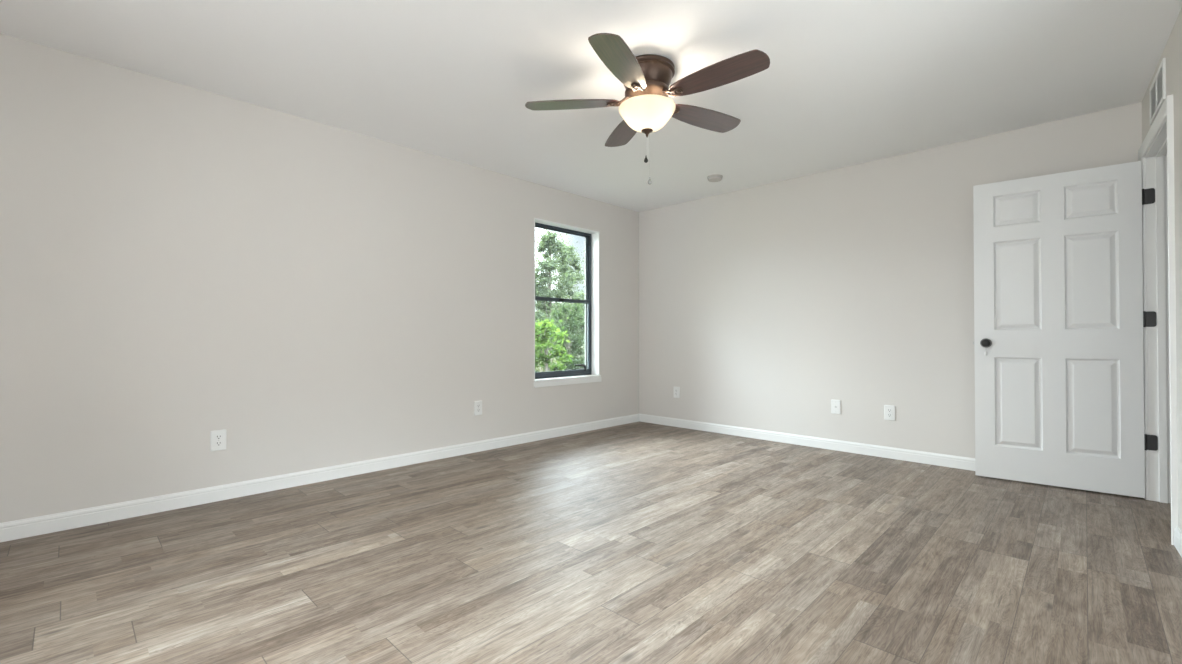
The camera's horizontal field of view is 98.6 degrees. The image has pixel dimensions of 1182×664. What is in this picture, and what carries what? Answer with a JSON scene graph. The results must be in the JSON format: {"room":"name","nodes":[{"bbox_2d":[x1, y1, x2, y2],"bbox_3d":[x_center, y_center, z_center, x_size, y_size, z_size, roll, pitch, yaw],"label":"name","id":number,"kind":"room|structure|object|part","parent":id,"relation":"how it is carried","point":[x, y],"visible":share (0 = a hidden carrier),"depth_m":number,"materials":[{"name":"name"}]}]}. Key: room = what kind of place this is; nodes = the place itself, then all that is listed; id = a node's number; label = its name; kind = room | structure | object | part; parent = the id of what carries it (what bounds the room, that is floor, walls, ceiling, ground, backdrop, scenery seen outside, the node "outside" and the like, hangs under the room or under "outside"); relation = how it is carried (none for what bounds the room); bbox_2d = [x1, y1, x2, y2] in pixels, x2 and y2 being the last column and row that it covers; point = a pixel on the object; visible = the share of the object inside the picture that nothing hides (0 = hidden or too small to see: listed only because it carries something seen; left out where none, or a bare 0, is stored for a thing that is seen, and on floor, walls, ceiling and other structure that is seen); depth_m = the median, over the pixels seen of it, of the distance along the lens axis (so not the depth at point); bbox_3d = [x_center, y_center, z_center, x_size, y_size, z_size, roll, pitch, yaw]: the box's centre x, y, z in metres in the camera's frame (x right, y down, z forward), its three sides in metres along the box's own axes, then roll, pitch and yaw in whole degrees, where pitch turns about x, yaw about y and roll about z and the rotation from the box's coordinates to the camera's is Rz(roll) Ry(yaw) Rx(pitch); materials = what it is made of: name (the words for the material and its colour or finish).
{"room":"empty bedroom","nodes":[
{"label":"empty bedroom","id":0,"kind":"room"},
{"bbox_2d":[0,33,638,522],"bbox_3d":[-1.686,-0.203,3.762,0.200,2.440,6.640,-1,-1,44],"label":"wall","id":1,"kind":"structure","parent":0,"point":[180,264],"depth_m":3.13,"materials":[{"name":"beige paint"}]},
{"bbox_2d":[210,429,226,450],"bbox_3d":[-2.231,0.649,3.043,0.009,0.122,0.078,-1,-1,44],"label":"wall outlet","id":2,"kind":"object","parent":1,"relation":"attached to","point":[217,437],"visible":1,"depth_m":3.04,"materials":[{"name":"white plastic"}]},
{"bbox_2d":[215,441,221,445],"bbox_3d":[-2.229,0.668,3.041,0.003,0.029,0.035,-1,-1,44],"label":"receptacle","id":3,"kind":"object","parent":2,"relation":"attached to","point":[217,443],"depth_m":3.04,"materials":[{"name":"white plastic"}]},
{"bbox_2d":[215,434,221,439],"bbox_3d":[-2.229,0.629,3.042,0.003,0.029,0.035,-1,-1,44],"label":"receptacle","id":4,"kind":"object","parent":2,"relation":"attached to","point":[217,436],"depth_m":3.04,"materials":[{"name":"white plastic"}]},
{"bbox_2d":[0,414,638,541],"bbox_3d":[-1.609,0.972,3.676,0.014,0.089,6.240,-1,-1,44],"label":"baseboard","id":5,"kind":"structure","parent":1,"relation":"attached to","point":[29,527],"depth_m":3.17,"materials":[{"name":"white paint"}]},
{"bbox_2d":[474,401,481,415],"bbox_3d":[-0.964,0.650,4.346,0.009,0.122,0.078,-1,-1,44],"label":"wall outlet","id":6,"kind":"object","parent":1,"relation":"attached to","point":[477,404],"visible":1,"depth_m":4.34,"materials":[{"name":"white plastic"}]},
{"bbox_2d":[534,218,600,387],"bbox_3d":[-0.284,-0.275,5.195,0.214,1.608,0.923,-1,-1,44],"label":"window","id":7,"kind":"structure","parent":1,"relation":"in","point":[590,373],"depth_m":5.45,"materials":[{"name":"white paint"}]},
{"bbox_3d":[-0.325,-0.678,5.226,0.015,0.740,0.837,-1,-1,44],"label":"sash","id":8,"kind":"part","parent":7,"relation":"part of","materials":[{"name":"glass"}]},
{"bbox_3d":[-0.311,0.046,5.206,0.017,0.784,0.837,-1,-1,44],"label":"sash","id":9,"kind":"part","parent":7,"relation":"part of","materials":[{"name":"glass"}]},
{"bbox_3d":[-0.287,0.470,5.184,0.214,0.022,0.913,-1,-1,44],"label":"sill","id":10,"kind":"part","parent":7,"relation":"part of","materials":[{"name":"white paint"}]},
{"bbox_2d":[0,421,1181,663],"bbox_3d":[0.332,1.058,1.787,6.030,0.120,6.640,-1,-1,44],"label":"floor","id":11,"kind":"structure","parent":0,"point":[639,542],"depth_m":2.10,"materials":[{"name":"plastic"}]},
{"bbox_2d":[0,0,1181,211],"bbox_3d":[0.332,-1.502,1.812,6.030,0.120,6.640,-1,-1,44],"label":"ceiling","id":12,"kind":"structure","parent":0,"point":[845,83],"depth_m":2.71,"materials":[{"name":"paint"}]},
{"bbox_2d":[525,33,769,183],"bbox_3d":[0.344,-1.118,2.739,1.252,0.631,1.286,-1,-1,44],"label":"ceiling fan","id":13,"kind":"object","parent":12,"relation":"hanging from","point":[646,107],"visible":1,"depth_m":2.65,"materials":[{"name":"brown wood"}]},
{"bbox_3d":[-0.104,-1.255,2.801,0.522,0.006,0.169,0,8,5],"label":"fan blade","id":14,"kind":"part","parent":13,"relation":"part of","materials":[{"name":"brown wood"}]},
{"bbox_3d":[0.144,-1.259,2.387,0.169,0.006,0.522,10,3,23],"label":"fan blade","id":15,"kind":"part","parent":13,"relation":"part of","materials":[{"name":"brown wood"}]},
{"bbox_3d":[0.213,-1.251,3.165,0.169,0.006,0.522,-9,1,-13],"label":"fan blade","id":16,"kind":"part","parent":13,"relation":"part of","materials":[{"name":"brown wood"}]},
{"bbox_3d":[0.305,-1.158,2.764,0.309,0.128,0.309,-1,-1,44],"label":"lamp shade","id":17,"kind":"part","parent":13,"relation":"part of","materials":[{"name":"white glass"}]},
{"bbox_3d":[0.658,-1.253,2.976,0.522,0.006,0.169,0,-10,-31],"label":"fan blade","id":18,"kind":"part","parent":13,"relation":"part of","materials":[{"name":"brown wood"}]},
{"bbox_3d":[0.615,-1.258,2.495,0.522,0.006,0.169,0,-10,41],"label":"fan blade","id":19,"kind":"part","parent":13,"relation":"part of","materials":[{"name":"brown wood"}]},
{"bbox_2d":[707,174,722,181],"bbox_3d":[1.130,-1.396,4.631,0.140,0.037,0.140,-1,-1,44],"label":"smoke detector","id":20,"kind":"object","parent":12,"relation":"attached to","point":[716,177],"visible":1,"depth_m":4.59,"materials":[{"name":"plastic"}]},
{"bbox_2d":[639,102,1141,457],"bbox_3d":[2.667,-0.201,3.985,5.730,2.440,0.150,-1,-1,44],"label":"wall","id":21,"kind":"structure","parent":0,"point":[767,305],"depth_m":4.38,"materials":[{"name":"beige paint"}]},
{"bbox_2d":[674,387,679,397],"bbox_3d":[0.934,0.659,5.551,0.078,0.122,0.009,-1,-1,44],"label":"wall outlet","id":22,"kind":"object","parent":21,"relation":"attached to","point":[676,389],"visible":1,"depth_m":5.54,"materials":[{"name":"white plastic"}]},
{"bbox_2d":[639,414,974,470],"bbox_3d":[1.992,0.980,4.516,3.979,0.089,0.014,-1,-1,44],"label":"baseboard","id":23,"kind":"structure","parent":21,"relation":"attached to","point":[966,463],"depth_m":4.45,"materials":[{"name":"white paint"}]},
{"bbox_2d":[831,399,840,413],"bbox_3d":[2.117,0.648,4.396,0.078,0.122,0.017,-1,-1,44],"label":"cable jack","id":24,"kind":"object","parent":21,"relation":"attached to","point":[835,404],"visible":1,"depth_m":4.39,"materials":[{"name":"white plastic"}]},
{"bbox_2d":[884,405,894,420],"bbox_3d":[2.417,0.654,4.110,0.078,0.122,0.009,-1,-1,44],"label":"wall outlet","id":25,"kind":"object","parent":21,"relation":"attached to","point":[889,410],"visible":1,"depth_m":4.11,"materials":[{"name":"white plastic"}]},
{"bbox_2d":[1142,8,1181,531],"bbox_3d":[1.391,-0.233,0.773,0.115,2.440,6.246,0,-1,42],"label":"wall","id":26,"kind":"structure","parent":0,"point":[1172,51],"depth_m":2.35,"materials":[{"name":"beige paint"}]},
{"bbox_2d":[1149,58,1165,124],"bbox_3d":[3.013,-1.269,2.703,0.010,0.209,0.430,0,-1,42],"label":"air vent","id":27,"kind":"object","parent":26,"relation":"in","point":[1157,91],"visible":0.97,"depth_m":2.67,"materials":[{"name":"white paint"}]},
{"bbox_3d":[3.080,-1.270,2.779,0.008,0.159,0.185,0,-1,42],"label":"louvre panel","id":28,"kind":"part","parent":27,"relation":"part of","materials":[{"name":"white plastic"}]},
{"bbox_3d":[2.946,-1.271,2.628,0.008,0.159,0.185,0,-1,42],"label":"louvre panel","id":29,"kind":"part","parent":27,"relation":"part of","materials":[{"name":"white plastic"}]},
{"bbox_2d":[1138,94,1177,544],"bbox_3d":[3.115,-0.058,2.712,0.158,2.128,0.958,0,-1,42],"label":"door frame","id":30,"kind":"structure","parent":26,"relation":"attached to","point":[1157,295],"depth_m":3.01,"materials":[{"name":"white paint"}]},
{"bbox_2d":[973,161,1157,497],"bbox_3d":[3.037,-0.016,3.311,0.877,2.033,0.159,0,-1,39],"label":"door","id":31,"kind":"structure","parent":30,"relation":"attached to","point":[1059,383],"depth_m":3.28,"materials":[{"name":"white paint"}]},
{"bbox_3d":[2.723,0.076,3.503,0.064,0.064,0.066,0,-1,39],"label":"knob","id":32,"kind":"part","parent":31,"relation":"part of","materials":[{"name":"black metal"}]},
{"bbox_2d":[1174,527,1181,556],"bbox_3d":[1.008,0.940,0.427,0.014,0.089,5.237,0,-1,42],"label":"baseboard","id":33,"kind":"structure","parent":26,"relation":"attached to","point":[1177,534],"depth_m":2.33,"materials":[{"name":"white paint"}]},
{"label":"outside","id":34,"kind":"structure","parent":0,"visible":0},
{"bbox_2d":[536,344,584,370],"bbox_3d":[-19.536,1.577,32.933,66.050,0.250,100.000,-1,-1,44],"label":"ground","id":35,"kind":"structure","parent":34,"point":[584,344],"depth_m":26.66,"materials":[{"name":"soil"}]},
{"bbox_2d":[535,302,562,354],"bbox_3d":[-2.696,-0.449,31.931,3.031,4.463,2.979,-1,-1,44],"label":"thicket","id":36,"kind":"object","parent":35,"relation":"on","point":[536,302],"visible":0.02,"depth_m":31.35,"materials":[{"name":"green plant"}]},
{"bbox_2d":[535,317,573,371],"bbox_3d":[-0.667,0.516,8.192,1.170,1.521,1.222,0,-1,22],"label":"bush","id":37,"kind":"object","parent":35,"relation":"on","point":[542,337],"visible":0.52,"depth_m":8.08,"materials":[{"name":"green plant"}]},
{"bbox_2d":[536,359,579,371],"bbox_3d":[0.831,1.152,15.523,7.913,0.260,17.823,0,-1,-11],"label":"grass","id":38,"kind":"structure","parent":35,"relation":"on","point":[538,369],"depth_m":17.12,"materials":[{"name":"green plant"}]},
{"bbox_2d":[535,229,584,361],"bbox_3d":[-1.440,-1.204,16.960,2.774,5.003,2.821,0,-1,10],"label":"tree","id":39,"kind":"object","parent":35,"relation":"on","point":[549,241],"visible":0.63,"depth_m":16.68,"materials":[{"name":"green plant"}]},
{"bbox_2d":[536,298,584,369],"bbox_3d":[-0.575,0.290,14.185,1.788,2.476,2.003,0,-1,34],"label":"shrub","id":40,"kind":"object","parent":35,"relation":"on","point":[571,324],"visible":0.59,"depth_m":13.99,"materials":[{"name":"green plant"}]},
{"bbox_2d":[544,237,584,353],"bbox_3d":[-0.788,-1.221,20.613,2.925,5.107,2.678,0,-1,29],"label":"tree","id":41,"kind":"object","parent":35,"relation":"on","point":[575,260],"visible":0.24,"depth_m":20.40,"materials":[{"name":"green plant"}]},
{"bbox_2d":[558,292,584,357],"bbox_3d":[-0.919,-0.335,27.930,2.850,3.982,2.566,0,-1,14],"label":"thicket","id":42,"kind":"object","parent":35,"relation":"on","point":[577,292],"visible":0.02,"depth_m":27.78,"materials":[{"name":"green plant"}]}
]}

